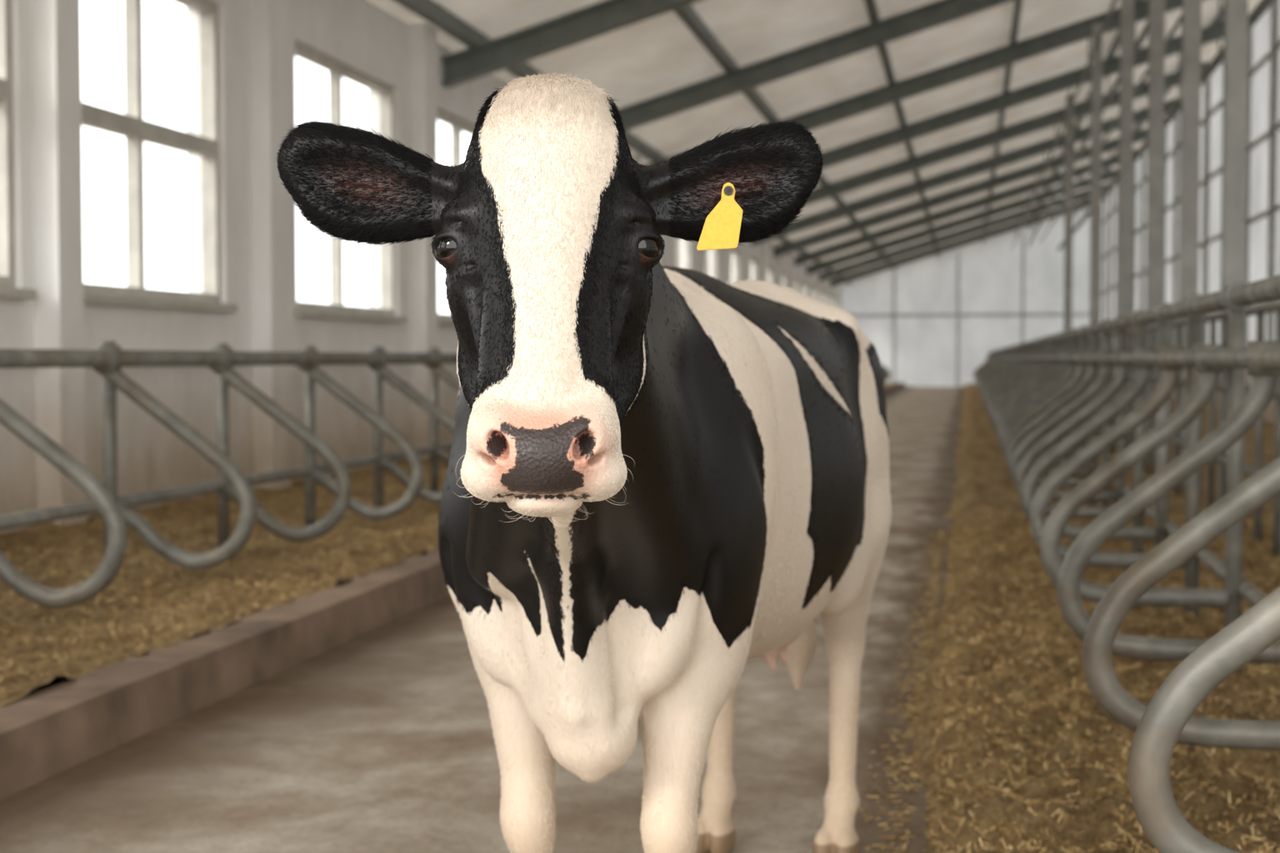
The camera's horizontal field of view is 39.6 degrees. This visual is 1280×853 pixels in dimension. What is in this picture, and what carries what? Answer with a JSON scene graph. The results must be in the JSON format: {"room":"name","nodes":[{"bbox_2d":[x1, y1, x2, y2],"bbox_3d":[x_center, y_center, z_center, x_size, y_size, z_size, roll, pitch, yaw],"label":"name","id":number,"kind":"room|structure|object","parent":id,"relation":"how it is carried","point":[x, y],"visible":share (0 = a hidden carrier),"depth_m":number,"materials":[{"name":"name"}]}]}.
{"room":"farm building","nodes":[
{"label":"farm building","id":0,"kind":"room"},
{"bbox_2d":[0,0,842,533],"bbox_3d":[1.514,-2.549,39.000,0.460,4.600,82.600,0,2,10],"label":"wall","id":1,"kind":"structure","parent":0,"point":[257,38],"depth_m":13.57,"materials":[{"name":"white paint"}]},
{"bbox_2d":[0,0,36,299],"bbox_3d":[-3.992,-1.847,9.006,0.270,2.300,3.100,0,2,10],"label":"window","id":2,"kind":"structure","parent":1,"relation":"in","point":[7,290],"depth_m":10.43,"materials":[{"name":"paint"}]},
{"bbox_2d":[81,0,237,312],"bbox_3d":[-3.396,-1.972,12.250,0.270,2.300,2.400,0,2,10],"label":"window","id":3,"kind":"structure","parent":1,"relation":"in","point":[131,125],"depth_m":12.28,"materials":[{"name":"paint"}]},
{"bbox_2d":[295,40,407,322],"bbox_3d":[-2.682,-2.121,16.132,0.270,2.300,2.800,0,2,10],"label":"window","id":4,"kind":"structure","parent":1,"relation":"in","point":[337,70],"depth_m":16.03,"materials":[{"name":"paint"}]},
{"bbox_2d":[437,108,474,325],"bbox_3d":[-1.986,-2.266,19.916,0.270,2.300,2.700,0,2,10],"label":"window","id":5,"kind":"structure","parent":1,"relation":"in","point":[457,125],"depth_m":19.73,"materials":[{"name":"paint"}]},
{"bbox_2d":[676,238,691,269],"bbox_3d":[0.797,-2.848,35.051,0.270,2.300,2.700,0,2,10],"label":"window","id":6,"kind":"structure","parent":1,"relation":"in","point":[687,244],"depth_m":36.24,"materials":[{"name":"glass"}]},
{"bbox_2d":[706,249,717,279],"bbox_3d":[1.492,-2.993,38.835,0.270,2.300,2.700,0,2,10],"label":"window","id":7,"kind":"structure","parent":1,"relation":"in","point":[714,252],"depth_m":40.02,"materials":[{"name":"glass"}]},
{"bbox_2d":[730,248,739,282],"bbox_3d":[2.188,-3.138,42.619,0.270,2.300,2.700,0,2,10],"label":"window","id":8,"kind":"structure","parent":1,"relation":"in","point":[734,251],"depth_m":43.79,"materials":[{"name":"glass"}]},
{"bbox_2d":[750,256,757,280],"bbox_3d":[2.884,-3.284,46.402,0.270,2.300,2.700,0,2,10],"label":"window","id":9,"kind":"structure","parent":1,"relation":"in","point":[753,260],"depth_m":47.59,"materials":[{"name":"glass"}]},
{"bbox_2d":[767,264,772,283],"bbox_3d":[3.579,-3.429,50.186,0.270,2.300,2.700,0,2,10],"label":"window","id":10,"kind":"structure","parent":1,"relation":"in","point":[769,267],"depth_m":51.36,"materials":[{"name":"glass"}]},
{"bbox_2d":[781,270,785,286],"bbox_3d":[4.275,-3.574,53.970,0.270,2.300,2.700,0,2,10],"label":"window","id":11,"kind":"structure","parent":1,"relation":"in","point":[783,274],"depth_m":55.15,"materials":[{"name":"glass"}]},
{"bbox_2d":[794,276,797,291],"bbox_3d":[4.971,-3.720,57.754,0.270,2.300,2.700,0,2,10],"label":"window","id":12,"kind":"structure","parent":1,"relation":"in","point":[795,278],"depth_m":58.93,"materials":[{"name":"glass"}]},
{"bbox_2d":[802,280,807,297],"bbox_3d":[5.666,-3.865,61.538,0.270,2.300,2.700,0,2,10],"label":"window","id":13,"kind":"structure","parent":1,"relation":"in","point":[804,284],"depth_m":62.70,"materials":[{"name":"glass"}]},
{"bbox_2d":[811,285,816,300],"bbox_3d":[6.362,-4.011,65.322,0.270,2.300,2.700,0,2,10],"label":"window","id":14,"kind":"structure","parent":1,"relation":"in","point":[813,288],"depth_m":66.48,"materials":[{"name":"glass"}]},
{"bbox_2d":[820,290,824,303],"bbox_3d":[7.058,-4.156,69.105,0.270,2.300,2.700,0,2,10],"label":"window","id":15,"kind":"structure","parent":1,"relation":"in","point":[822,292],"depth_m":70.27,"materials":[{"name":"glass"}]},
{"bbox_2d":[828,293,832,305],"bbox_3d":[7.753,-4.301,72.889,0.270,2.300,2.700,0,2,10],"label":"window","id":16,"kind":"structure","parent":1,"relation":"in","point":[830,296],"depth_m":74.06,"materials":[{"name":"glass"}]},
{"bbox_2d":[835,296,838,308],"bbox_3d":[8.449,-4.447,76.673,0.270,2.300,2.700,0,2,10],"label":"window","id":17,"kind":"structure","parent":1,"relation":"in","point":[836,297],"depth_m":77.84,"materials":[{"name":"glass"}]},
{"bbox_2d":[0,386,964,852],"bbox_3d":[6.921,-0.119,38.252,11.400,0.200,82.900,0,2,10],"label":"floor","id":18,"kind":"structure","parent":0,"point":[382,740],"depth_m":5.53,"materials":[{"name":"concrete"}]},
{"bbox_2d":[0,382,898,708],"bbox_3d":[2.804,-0.441,38.488,2.590,0.160,81.700,0,2,10],"label":"bedding","id":19,"kind":"object","parent":18,"relation":"on","point":[153,602],"visible":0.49,"depth_m":8.74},
{"bbox_2d":[0,341,890,608],"bbox_3d":[3.676,-1.036,40.265,0.821,1.180,75.554,0,2,10],"label":"railing","id":20,"kind":"object","parent":19,"relation":"on","point":[107,359],"visible":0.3,"depth_m":9.29,"materials":[{"name":"metal"}]},
{"bbox_2d":[0,382,904,800],"bbox_3d":[4.216,-0.318,38.488,0.250,0.180,82.400,0,2,10],"label":"concrete curb","id":21,"kind":"object","parent":18,"relation":"on","point":[47,732],"visible":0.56,"depth_m":6.35,"materials":[{"name":"grey concrete"}]},
{"bbox_2d":[276,70,891,852],"bbox_3d":[0.058,0.315,3.408,0.745,1.610,2.755,0,2,11],"label":"cow","id":22,"kind":"object","parent":18,"relation":"on","point":[659,480],"visible":0.98,"depth_m":2.89},
{"bbox_2d":[696,182,743,250],"bbox_3d":[0.110,-0.266,2.260,0.046,0.087,0.069,2,3,35],"label":"ear tag","id":23,"kind":"object","parent":22,"relation":"attached to","point":[721,230],"visible":1,"depth_m":2.25,"materials":[{"name":"plastic"}]},
{"bbox_2d":[850,233,1089,386],"bbox_3d":[14.348,-5.125,78.513,10.800,6.714,0.099,0,2,10],"label":"frame","id":24,"kind":"object","parent":18,"relation":"on","point":[957,314],"visible":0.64,"depth_m":78.51,"materials":[{"name":"paint"}]},
{"bbox_2d":[855,382,1279,852],"bbox_3d":[9.300,-0.281,37.300,5.720,0.257,81.700,0,2,10],"label":"bedding","id":25,"kind":"object","parent":18,"relation":"on","point":[1016,752],"visible":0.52,"depth_m":5.90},
{"bbox_2d":[1063,94,1074,332],"bbox_3d":[8.423,-3.297,34.954,0.260,6.406,0.260,0,2,10],"label":"column","id":26,"kind":"structure","parent":18,"relation":"on","point":[1070,119],"depth_m":34.86,"materials":[{"name":"metal"}]},
{"bbox_2d":[1089,23,1103,324],"bbox_3d":[7.068,-3.014,27.583,0.260,6.406,0.260,0,2,10],"label":"column","id":27,"kind":"structure","parent":18,"relation":"on","point":[1097,57],"depth_m":27.48,"materials":[{"name":"metal"}]},
{"bbox_2d":[1117,0,1134,446],"bbox_3d":[6.110,-2.814,22.374,0.260,6.406,0.260,0,2,10],"label":"column","id":28,"kind":"structure","parent":18,"relation":"on","point":[1127,50],"depth_m":22.29,"materials":[{"name":"metal"}]},
{"bbox_2d":[973,275,1279,852],"bbox_3d":[7.825,-1.009,39.019,0.748,1.521,78.400,0,2,10],"label":"railing","id":29,"kind":"object","parent":18,"relation":"on","point":[1027,390],"visible":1,"depth_m":6.36,"materials":[{"name":"metal"}]},
{"bbox_2d":[1145,0,1164,463],"bbox_3d":[5.459,-2.678,18.836,0.260,6.406,0.260,0,2,10],"label":"column","id":30,"kind":"structure","parent":18,"relation":"on","point":[1157,7],"depth_m":18.76,"materials":[{"name":"metal"}]},
{"bbox_2d":[1064,300,1279,557],"bbox_3d":[8.994,-1.050,39.260,0.068,1.584,76.500,0,2,10],"label":"wall","id":31,"kind":"structure","parent":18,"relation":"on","point":[1260,309],"depth_m":12.82,"materials":[{"name":"metal"}]},
{"bbox_2d":[1178,0,1201,484],"bbox_3d":[4.917,-2.565,15.888,0.260,6.406,0.260,0,2,10],"label":"column","id":32,"kind":"structure","parent":18,"relation":"on","point":[1191,9],"depth_m":15.83,"materials":[{"name":"metal"}]},
{"bbox_2d":[1130,368,1274,424],"bbox_3d":[12.294,-0.724,37.089,0.220,1.100,82.600,0,2,10],"label":"plinth","id":33,"kind":"object","parent":18,"relation":"on","point":[1269,413],"visible":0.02,"depth_m":32.09,"materials":[{"name":"grey concrete"}]},
{"bbox_2d":[1218,0,1248,499],"bbox_3d":[4.429,-2.463,13.234,0.260,6.406,0.260,0,2,10],"label":"column","id":34,"kind":"structure","parent":18,"relation":"on","point":[1236,12],"depth_m":13.18,"materials":[{"name":"metal"}]},
{"bbox_2d":[368,0,1259,278],"bbox_3d":[6.872,-6.449,38.018,11.500,3.514,82.900,0,2,10],"label":"ceiling","id":35,"kind":"structure","parent":0,"point":[659,54],"depth_m":28.06,"materials":[{"name":"white"}]},
{"bbox_2d":[393,0,1224,287],"bbox_3d":[6.801,-6.126,37.891,10.590,3.548,82.600,0,2,10],"label":"roof beams","id":36,"kind":"structure","parent":35,"relation":"attached to","point":[484,56],"depth_m":33.28,"materials":[{"name":"metal"}]},
{"bbox_2d":[1010,0,1275,250],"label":"window","id":37,"kind":"structure","parent":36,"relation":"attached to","point":[1262,6],"depth_m":33.53,"materials":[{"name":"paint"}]},
{"bbox_2d":[842,206,1090,386],"bbox_3d":[14.357,-5.719,78.540,10.800,7.900,0.001,0,2,10],"label":"wall","id":38,"kind":"structure","parent":0,"point":[990,272],"depth_m":78.53,"materials":[{"name":"white paint"}]},
{"bbox_2d":[1100,0,1279,349],"bbox_3d":[12.206,-4.662,36.954,0.001,6.780,82.600,0,2,10],"label":"windows","id":39,"kind":"structure","parent":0,"point":[1261,30],"depth_m":38.22,"materials":[{"name":"white"}]},
{"bbox_2d":[1089,0,1279,347],"bbox_3d":[12.145,-4.622,36.966,0.117,6.700,82.600,0,2,10],"label":"frame","id":40,"kind":"object","parent":39,"relation":"attached to","point":[1272,54],"visible":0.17,"depth_m":39.70,"materials":[{"name":"metal"}]}
]}

